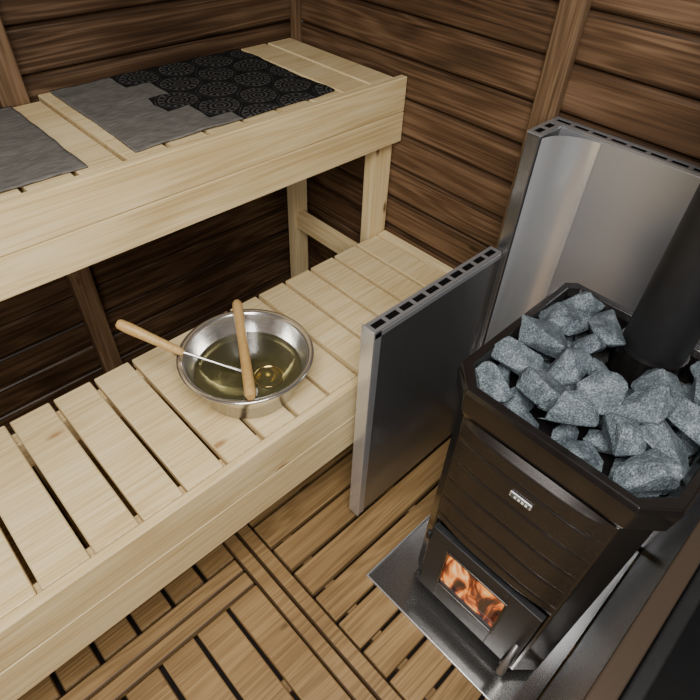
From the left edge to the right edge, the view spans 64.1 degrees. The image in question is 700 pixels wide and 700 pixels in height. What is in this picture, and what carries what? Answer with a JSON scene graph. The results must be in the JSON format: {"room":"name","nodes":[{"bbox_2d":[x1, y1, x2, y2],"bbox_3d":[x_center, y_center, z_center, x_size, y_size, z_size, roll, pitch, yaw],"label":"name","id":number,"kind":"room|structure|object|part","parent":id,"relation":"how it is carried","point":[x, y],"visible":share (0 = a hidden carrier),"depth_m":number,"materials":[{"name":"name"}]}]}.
{"room":"spa","nodes":[
{"label":"spa","id":0,"kind":"room"},
{"bbox_2d":[0,0,290,434],"bbox_3d":[-1.164,-0.435,1.159,2.760,2.310,0.045,-33,54,-31],"label":"wall","id":1,"kind":"structure","parent":0,"point":[166,286],"depth_m":1.80,"materials":[{"name":"brown wood"}]},
{"bbox_2d":[0,17,122,373],"bbox_3d":[-0.820,-0.634,1.338,0.065,2.250,0.041,-33,54,-31],"label":"trim","id":2,"kind":"structure","parent":1,"relation":"attached to","point":[13,92],"depth_m":1.75,"materials":[{"name":"brown wood"}]},
{"bbox_2d":[290,0,301,41],"bbox_3d":[-0.174,-1.056,1.806,0.029,2.250,0.027,-33,54,-31],"label":"trim","id":3,"kind":"structure","parent":1,"relation":"attached to","point":[295,5],"depth_m":1.79,"materials":[{"name":"brown wood"}]},
{"bbox_2d":[0,395,643,699],"bbox_3d":[-0.256,1.079,1.265,2.675,0.060,2.675,-33,54,-31],"label":"floor","id":4,"kind":"structure","parent":0,"point":[131,669],"depth_m":1.56,"materials":[{"name":"brown wood"}]},
{"bbox_2d":[0,38,406,300],"bbox_3d":[-0.961,0.078,1.433,2.598,1.084,0.491,-33,54,-31],"label":"bench","id":5,"kind":"object","parent":4,"relation":"on","point":[125,199],"visible":0.73,"depth_m":1.32,"materials":[{"name":"brown wood"}]},
{"bbox_2d":[0,106,87,192],"bbox_3d":[-0.923,-0.321,1.064,0.690,0.008,0.405,-33,54,-31],"label":"towel","id":6,"kind":"object","parent":5,"relation":"on","point":[28,154],"visible":1,"depth_m":1.16,"materials":[{"name":"grey fabric"}]},
{"bbox_2d":[50,49,334,151],"bbox_3d":[-0.401,-0.675,1.455,0.584,0.008,0.446,-33,54,-31],"label":"towel","id":7,"kind":"object","parent":5,"relation":"on","point":[144,109],"visible":1,"depth_m":1.42,"materials":[{"name":"grey fabric"}]},
{"bbox_3d":[-0.069,-0.627,1.919,0.036,0.626,0.337,-33,54,-31],"label":"rail","id":8,"kind":"part","parent":5,"relation":"part of","materials":[{"name":"brown wood"}]},
{"bbox_2d":[0,230,452,699],"bbox_3d":[-0.661,0.498,1.388,2.596,0.567,0.464,-33,54,-31],"label":"bench","id":9,"kind":"object","parent":4,"relation":"on","point":[78,594],"visible":0.64,"depth_m":1.28,"materials":[{"name":"brown wood"}]},
{"bbox_3d":[-0.657,0.344,1.245,2.596,0.091,0.423,-33,54,-31],"label":"frame","id":10,"kind":"part","parent":9,"relation":"part of","materials":[{"name":"brown wood"}]},
{"bbox_2d":[176,299,313,418],"bbox_3d":[-0.253,0.034,1.380,0.328,0.139,0.328,-33,54,-31],"label":"bowl","id":11,"kind":"object","parent":9,"relation":"on","point":[246,340],"visible":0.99,"depth_m":1.39,"materials":[{"name":"silver metal"}]},
{"bbox_2d":[115,319,282,386],"bbox_3d":[-0.351,0.007,1.335,0.382,0.175,0.072,5,44,3],"label":"ladle","id":12,"kind":"object","parent":11,"relation":"in","point":[129,328],"visible":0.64,"depth_m":1.30,"materials":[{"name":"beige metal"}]},
{"bbox_3d":[-0.466,-0.027,1.302,0.151,0.088,0.027,8,44,5],"label":"handle","id":13,"kind":"part","parent":12,"relation":"part of","materials":[{"name":"brown wood"}]},
{"bbox_2d":[254,366,282,386],"bbox_3d":[-0.200,0.074,1.379,0.072,0.029,0.072,-33,54,-31],"label":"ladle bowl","id":14,"kind":"object","parent":12,"relation":"on","point":[263,366],"depth_m":1.37,"materials":[{"name":"gold metal"}]},
{"bbox_2d":[366,515,638,699],"bbox_3d":[0.475,0.647,1.695,0.678,0.011,0.528,-33,54,-31],"label":"floor plate","id":15,"kind":"object","parent":4,"relation":"on","point":[394,576],"depth_m":1.56,"materials":[{"name":"silver metal"}]},
{"bbox_2d":[415,184,699,675],"bbox_3d":[0.479,-0.111,0.867,0.512,2.242,0.438,-33,54,-31],"label":"stove","id":16,"kind":"object","parent":15,"relation":"on","point":[523,534],"visible":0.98,"depth_m":1.07,"materials":[{"name":"black metal"}]},
{"bbox_3d":[0.299,0.586,1.369,0.004,0.162,0.165,-33,54,-31],"label":"door glass","id":17,"kind":"part","parent":16,"relation":"part of","materials":[{"name":"orange glass"}]},
{"bbox_3d":[0.305,0.603,1.371,0.018,0.300,0.302,-33,54,-31],"label":"door","id":18,"kind":"part","parent":16,"relation":"part of","materials":[{"name":"grey metal"}]},
{"bbox_3d":[0.376,0.737,1.327,0.051,0.091,0.020,-33,54,-31],"label":"door handle","id":19,"kind":"part","parent":16,"relation":"part of","materials":[{"name":"silver metal"}]},
{"bbox_3d":[0.317,0.350,1.124,0.016,0.376,0.314,-33,54,-31],"label":"panel","id":20,"kind":"part","parent":16,"relation":"part of","materials":[{"name":"black"}]},
{"bbox_2d":[476,291,699,496],"bbox_3d":[0.489,0.070,1.073,0.414,0.152,0.412,-33,54,-31],"label":"stones","id":21,"kind":"object","parent":16,"relation":"on","point":[635,424],"visible":0.95,"depth_m":1.00},
{"bbox_2d":[349,116,699,699],"bbox_3d":[0.446,0.325,1.227,0.988,1.124,0.993,-33,54,-31],"label":"shield","id":22,"kind":"object","parent":4,"relation":"on","point":[599,211],"visible":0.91,"depth_m":1.36,"materials":[{"name":"silver metal"}]},
{"bbox_3d":[0.425,-0.112,1.664,0.092,1.100,0.033,-33,54,-31],"label":"corner panel","id":23,"kind":"part","parent":22,"relation":"part of","materials":[{"name":"silver metal"}]},
{"bbox_3d":[0.797,0.104,1.462,0.033,1.100,0.973,-33,54,-31],"label":"wall panel","id":24,"kind":"part","parent":22,"relation":"part of","materials":[{"name":"silver metal"}]},
{"bbox_3d":[0.605,0.290,0.937,0.950,0.010,0.032,-33,54,-31],"label":"guard rail","id":25,"kind":"part","parent":22,"relation":"part of","materials":[{"name":"brown wood"}]},
{"bbox_2d":[618,564,699,699],"bbox_3d":[0.704,0.769,1.074,1.090,0.719,0.440,-33,54,-31],"label":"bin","id":26,"kind":"object","parent":4,"relation":"on","point":[669,669],"visible":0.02,"depth_m":0.94,"materials":[{"name":"black metal"}]},
{"bbox_2d":[301,0,699,549],"bbox_3d":[0.786,-0.348,1.172,0.045,2.310,2.730,-33,54,-31],"label":"wall","id":27,"kind":"structure","parent":0,"point":[472,69],"depth_m":1.48,"materials":[{"name":"brown wood"}]},
{"bbox_2d":[496,0,592,248],"bbox_3d":[0.469,-0.572,1.343,0.027,2.250,0.063,-33,54,-31],"label":"trim","id":28,"kind":"structure","parent":27,"relation":"attached to","point":[571,17],"depth_m":1.25,"materials":[{"name":"brown wood"}]}
]}

